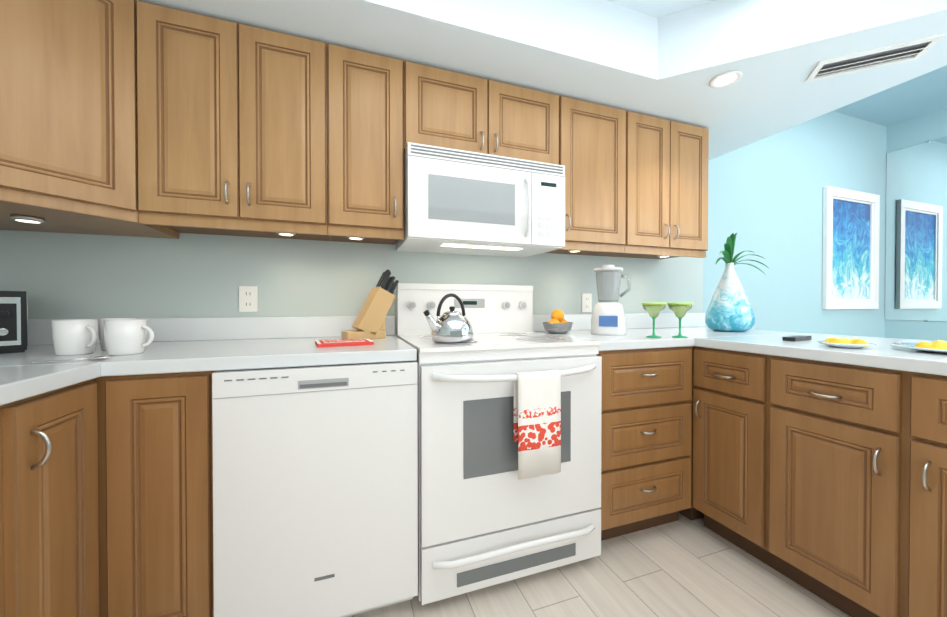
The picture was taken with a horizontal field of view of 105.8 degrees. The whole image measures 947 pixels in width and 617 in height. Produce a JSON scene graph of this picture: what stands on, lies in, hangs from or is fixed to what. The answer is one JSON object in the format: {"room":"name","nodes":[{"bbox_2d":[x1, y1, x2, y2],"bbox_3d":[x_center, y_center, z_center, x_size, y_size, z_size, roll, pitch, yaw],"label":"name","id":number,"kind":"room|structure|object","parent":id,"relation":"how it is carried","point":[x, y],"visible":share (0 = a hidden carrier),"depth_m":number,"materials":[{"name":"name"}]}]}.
{"room":"kitchen","nodes":[
{"label":"kitchen","id":0,"kind":"room"},
{"bbox_2d":[0,111,886,337],"bbox_3d":[0.984,-0.313,2.424,6.334,2.750,0.150,0,1,-19],"label":"wall","id":1,"kind":"structure","parent":0,"point":[765,198],"depth_m":2.14,"materials":[{"name":"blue paint"}]},
{"bbox_2d":[0,0,178,238],"bbox_3d":[-1.450,-0.682,1.154,0.599,0.768,0.623,0,1,-19],"label":"upper cabinet","id":2,"kind":"object","parent":1,"relation":"attached to","point":[68,121],"visible":0.9,"depth_m":1.10,"materials":[{"name":"brown wood"}]},
{"bbox_2d":[136,0,330,240],"bbox_3d":[-0.928,-0.684,1.487,0.608,0.770,0.339,0,1,-19],"label":"upper cabinet","id":3,"kind":"object","parent":1,"relation":"attached to","point":[232,130],"depth_m":1.32,"materials":[{"name":"brown wood"}]},
{"bbox_2d":[10,215,669,256],"bbox_3d":[-0.139,-0.309,1.690,2.902,0.039,0.182,0,1,-19],"label":"light","id":4,"kind":"object","parent":3,"relation":"attached to","point":[219,222],"depth_m":1.34,"materials":[{"name":"silver metal"}]},
{"bbox_2d":[239,286,257,311],"bbox_3d":[-1.028,-0.043,1.635,0.072,0.116,0.008,0,1,-19],"label":"electrical outlet","id":5,"kind":"object","parent":1,"relation":"attached to","point":[248,298],"visible":1,"depth_m":1.63,"materials":[{"name":"white plastic"}]},
{"bbox_2d":[327,43,403,244],"bbox_3d":[-0.491,-0.685,1.624,0.304,0.770,0.370,0,1,-19],"label":"upper cabinet","id":6,"kind":"object","parent":1,"relation":"attached to","point":[365,142],"visible":1,"depth_m":1.48,"materials":[{"name":"brown wood"}]},
{"bbox_2d":[403,61,558,164],"bbox_3d":[0.017,-0.884,1.801,0.768,0.375,0.370,0,1,-19],"label":"upper cabinet","id":7,"kind":"object","parent":1,"relation":"attached to","point":[451,109],"visible":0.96,"depth_m":1.64,"materials":[{"name":"brown wood"}]},
{"bbox_2d":[396,142,564,257],"bbox_3d":[0.028,-0.493,1.772,0.757,0.397,0.439,0,1,-19],"label":"microwave","id":8,"kind":"object","parent":7,"relation":"attached to","point":[456,201],"visible":1,"depth_m":1.60,"materials":[{"name":"white"}]},
{"bbox_2d":[545,96,625,254],"bbox_3d":[0.576,-0.689,1.999,0.414,0.770,0.370,0,1,-19],"label":"upper cabinet","id":9,"kind":"object","parent":1,"relation":"attached to","point":[592,148],"visible":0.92,"depth_m":1.85,"materials":[{"name":"brown wood"}]},
{"bbox_2d":[582,293,591,311],"bbox_3d":[0.711,-0.036,2.246,0.072,0.116,0.008,0,1,-19],"label":"electrical outlet","id":10,"kind":"object","parent":1,"relation":"attached to","point":[586,302],"visible":1,"depth_m":2.24,"materials":[{"name":"white plastic"}]},
{"bbox_2d":[590,111,708,258],"bbox_3d":[1.060,-0.690,2.169,0.608,0.770,0.370,0,1,-19],"label":"upper cabinet","id":11,"kind":"object","parent":1,"relation":"attached to","point":[666,187],"visible":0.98,"depth_m":2.02,"materials":[{"name":"brown wood"}]},
{"bbox_2d":[822,186,879,308],"bbox_3d":[3.324,-0.512,3.145,0.770,1.035,0.033,0,1,-19],"label":"picture frame","id":12,"kind":"object","parent":1,"relation":"attached to","point":[850,257],"visible":1,"depth_m":3.14,"materials":[{"name":"white"}]},
{"bbox_2d":[138,0,946,158],"bbox_3d":[0.608,-1.362,0.083,3.780,0.606,4.000,0,1,-19],"label":"ceiling","id":13,"kind":"structure","parent":0,"point":[668,59],"depth_m":1.55,"materials":[{"name":"white paint"}]},
{"bbox_2d":[709,70,742,87],"bbox_3d":[1.179,-1.069,1.674,0.128,0.007,0.128,0,1,-19],"label":"recessed light","id":14,"kind":"object","parent":13,"relation":"in","point":[725,79],"visible":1,"depth_m":1.67,"materials":[{"name":"white"}]},
{"bbox_2d":[805,33,944,82],"bbox_3d":[1.698,-1.063,1.539,0.370,0.018,0.150,0,1,26],"label":"ceiling vent","id":15,"kind":"object","parent":13,"relation":"in","point":[911,50],"visible":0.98,"depth_m":1.53,"materials":[{"name":"white metal"}]},
{"bbox_2d":[348,513,850,616],"bbox_3d":[1.671,1.105,0.479,6.334,0.050,4.300,0,1,-19],"label":"floor","id":16,"kind":"structure","parent":0,"point":[683,566],"depth_m":1.37,"materials":[{"name":"beige tile"}]},
{"bbox_2d":[0,378,98,616],"bbox_3d":[-1.015,0.640,0.073,0.658,0.889,1.747,0,1,-19],"label":"base cabinet","id":17,"kind":"object","parent":16,"relation":"on","point":[49,547],"visible":1,"depth_m":0.81,"materials":[{"name":"brown wood"}]},
{"bbox_2d":[0,319,107,405],"bbox_3d":[-1.133,0.122,0.352,0.660,0.140,2.360,0,1,-19],"label":"countertop","id":18,"kind":"structure","parent":17,"relation":"on","point":[20,379],"depth_m":0.92,"materials":[{"name":"white stone"}]},
{"bbox_2d":[0,291,27,353],"bbox_3d":[-1.594,0.043,1.175,0.242,0.201,0.164,0,1,39],"label":"framed picture","id":19,"kind":"object","parent":18,"relation":"on","point":[13,321],"visible":1,"depth_m":1.15,"materials":[{"name":"black"}]},
{"bbox_2d":[51,319,97,355],"bbox_3d":[-1.246,0.090,1.132,0.133,0.108,0.100,0,1,11],"label":"mug","id":20,"kind":"object","parent":18,"relation":"on","point":[74,337],"visible":1,"depth_m":1.10,"materials":[{"name":"white ceramic"}]},
{"bbox_2d":[98,318,137,350],"bbox_3d":[-1.236,0.089,1.266,0.100,0.108,0.133,0,1,11],"label":"mug","id":21,"kind":"object","parent":18,"relation":"on","point":[101,333],"visible":0.21,"depth_m":1.21,"materials":[{"name":"white ceramic"}]},
{"bbox_2d":[96,371,215,616],"bbox_3d":[-1.010,0.628,1.317,0.277,0.889,0.630,0,1,-19],"label":"base cabinet","id":22,"kind":"object","parent":16,"relation":"on","point":[155,479],"visible":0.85,"depth_m":1.02,"materials":[{"name":"brown wood"}]},
{"bbox_2d":[108,316,416,375],"bbox_3d":[-0.705,0.112,1.415,0.852,0.140,0.639,0,1,-19],"label":"countertop","id":23,"kind":"structure","parent":22,"relation":"on","point":[178,345],"depth_m":1.31,"materials":[{"name":"white"}]},
{"bbox_2d":[31,356,111,363],"bbox_3d":[-1.098,0.140,0.983,0.150,0.011,0.030,0,1,-39],"label":"spoon","id":24,"kind":"object","parent":23,"relation":"on","point":[93,358],"visible":0.96,"depth_m":0.98,"materials":[{"name":"silver metal"}]},
{"bbox_2d":[103,319,153,355],"bbox_3d":[-1.087,0.090,1.139,0.133,0.108,0.100,0,1,-4],"label":"mug","id":25,"kind":"object","parent":23,"relation":"on","point":[125,336],"visible":1,"depth_m":1.10,"materials":[{"name":"white ceramic"}]},
{"bbox_2d":[315,338,373,346],"bbox_3d":[-0.509,0.134,1.433,0.220,0.015,0.169,0,1,-27],"label":"pot holder","id":26,"kind":"object","parent":23,"relation":"on","point":[341,342],"visible":1,"depth_m":1.38,"materials":[{"name":"red fabric"}]},
{"bbox_2d":[341,269,398,338],"bbox_3d":[-0.478,-0.024,1.679,0.249,0.326,0.104,0,1,-34],"label":"knife block","id":27,"kind":"object","parent":23,"relation":"on","point":[369,322],"visible":1,"depth_m":1.65,"materials":[{"name":"brown wood"}]},
{"bbox_2d":[212,361,417,616],"bbox_3d":[-0.586,0.628,1.454,0.602,0.886,0.652,0,1,-19],"label":"dishwasher","id":28,"kind":"object","parent":16,"relation":"on","point":[315,491],"visible":0.98,"depth_m":1.14,"materials":[{"name":"white metal"}]},
{"bbox_2d":[396,283,601,604],"bbox_3d":[0.080,0.472,1.634,0.758,1.195,0.750,0,1,-19],"label":"stove","id":29,"kind":"object","parent":16,"relation":"on","point":[509,444],"visible":0.9,"depth_m":1.33,"materials":[{"name":"white metal"}]},
{"bbox_2d":[423,293,473,342],"bbox_3d":[-0.107,0.036,1.454,0.232,0.196,0.177,-1,1,-44],"label":"kettle","id":30,"kind":"object","parent":29,"relation":"on","point":[451,326],"visible":1,"depth_m":1.41,"materials":[{"name":"silver metal"}]},
{"bbox_2d":[513,370,560,479],"bbox_3d":[0.236,0.419,1.317,0.175,0.377,0.048,0,1,-19],"label":"towel","id":31,"kind":"object","parent":29,"relation":"hanging from","point":[537,394],"depth_m":1.30,"materials":[{"name":"white fabric"}]},
{"bbox_2d":[596,346,692,540],"bbox_3d":[0.698,0.623,1.900,0.572,0.889,0.660,0,1,-19],"label":"base cabinet","id":32,"kind":"object","parent":16,"relation":"on","point":[647,440],"visible":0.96,"depth_m":1.61,"materials":[{"name":"brown wood"}]},
{"bbox_2d":[533,313,695,350],"bbox_3d":[0.678,0.107,1.900,0.536,0.140,0.639,0,1,-19],"label":"countertop","id":33,"kind":"structure","parent":32,"relation":"on","point":[639,326],"depth_m":2.11,"materials":[{"name":"white"}]},
{"bbox_2d":[542,309,572,333],"bbox_3d":[0.461,0.070,1.963,0.164,0.133,0.164,0,1,-19],"label":"bowl","id":34,"kind":"object","parent":33,"relation":"on","point":[557,323],"visible":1,"depth_m":1.92,"materials":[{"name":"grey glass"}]},
{"bbox_2d":[590,265,630,334],"bbox_3d":[0.731,-0.047,1.910,0.203,0.368,0.185,0,1,21],"label":"blender","id":35,"kind":"object","parent":33,"relation":"on","point":[608,318],"visible":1,"depth_m":1.86,"materials":[{"name":"white plastic"}]},
{"bbox_2d":[641,303,666,337],"bbox_3d":[0.868,0.055,1.724,0.109,0.166,0.109,0,1,-19],"label":"glass","id":36,"kind":"object","parent":33,"relation":"on","point":[653,310],"visible":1,"depth_m":1.70,"materials":[{"name":"green glass"}]},
{"bbox_2d":[667,303,692,337],"bbox_3d":[0.988,0.055,1.713,0.109,0.166,0.109,0,1,-19],"label":"glass","id":37,"kind":"object","parent":33,"relation":"on","point":[679,310],"visible":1,"depth_m":1.69,"materials":[{"name":"green glass"}]},
{"bbox_2d":[679,346,703,519],"bbox_3d":[1.251,0.621,2.123,0.607,0.889,0.607,0,1,-19],"label":"base cabinet","id":38,"kind":"object","parent":16,"relation":"on","point":[692,513],"visible":0.02,"depth_m":1.82,"materials":[{"name":"brown wood"}]},
{"bbox_2d":[693,346,780,572],"bbox_3d":[1.382,0.625,1.669,0.660,0.889,0.330,0,1,-19],"label":"base cabinet","id":39,"kind":"object","parent":16,"relation":"on","point":[731,391],"visible":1,"depth_m":1.54,"materials":[{"name":"brown wood"}]},
{"bbox_2d":[768,355,907,616],"bbox_3d":[1.498,0.628,1.339,0.660,0.889,0.370,0,1,-19],"label":"base cabinet","id":40,"kind":"object","parent":16,"relation":"on","point":[837,481],"visible":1,"depth_m":1.20,"materials":[{"name":"brown wood"}]},
{"bbox_2d":[696,313,946,375],"bbox_3d":[1.612,0.112,1.375,0.878,0.140,2.248,0,1,-19],"label":"countertop","id":41,"kind":"structure","parent":40,"relation":"on","point":[884,355],"depth_m":1.34,"materials":[{"name":"white"}]},
{"bbox_2d":[705,233,768,331],"bbox_3d":[1.510,-0.146,2.124,0.432,0.561,0.254,0,1,-19],"label":"vase","id":42,"kind":"object","parent":41,"relation":"on","point":[729,308],"visible":1,"depth_m":2.07,"materials":[{"name":"blue ceramic"}]},
{"bbox_2d":[782,335,811,340],"bbox_3d":[1.432,0.131,1.584,0.170,0.018,0.044,0,1,-29],"label":"remote","id":43,"kind":"object","parent":41,"relation":"on","point":[796,338],"visible":1,"depth_m":1.55,"materials":[{"name":"black plastic"}]},
{"bbox_2d":[817,337,875,348],"bbox_3d":[1.366,0.125,1.317,0.150,0.034,0.150,0,1,-19],"label":"plates","id":44,"kind":"object","parent":41,"relation":"on","point":[856,343],"visible":1,"depth_m":1.29,"materials":[{"name":"white"}]},
{"bbox_2d":[891,340,946,353],"bbox_3d":[1.581,0.127,1.159,0.300,0.034,0.300,0,1,-19],"label":"plates","id":45,"kind":"object","parent":41,"relation":"on","point":[938,346],"visible":1,"depth_m":1.18,"materials":[{"name":"white"}]},
{"bbox_2d":[905,371,946,616],"bbox_3d":[1.620,0.631,0.990,0.660,0.889,0.370,0,1,-19],"label":"base cabinet","id":46,"kind":"object","parent":16,"relation":"on","point":[926,549],"visible":1,"depth_m":1.02,"materials":[{"name":"brown wood"}]},
{"bbox_2d":[834,65,946,126],"bbox_3d":[1.671,-1.719,0.453,6.334,0.100,4.300,0,1,-19],"label":"ceiling","id":47,"kind":"structure","parent":0,"point":[926,93],"depth_m":2.93,"materials":[{"name":"blue paint"}]},
{"bbox_2d":[884,107,946,340],"bbox_3d":[4.588,-0.304,1.491,0.150,2.750,4.000,0,1,-19],"label":"wall","id":48,"kind":"structure","parent":0,"point":[924,128],"depth_m":3.17,"materials":[{"name":"teal paint"}]},
{"bbox_2d":[885,136,946,320],"bbox_3d":[4.381,-0.657,1.836,0.009,1.558,3.196,0,1,-19],"label":"mirror","id":49,"kind":"object","parent":48,"relation":"attached to","point":[916,241],"visible":1,"depth_m":3.16,"materials":[{"name":"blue mirror"}]}
]}

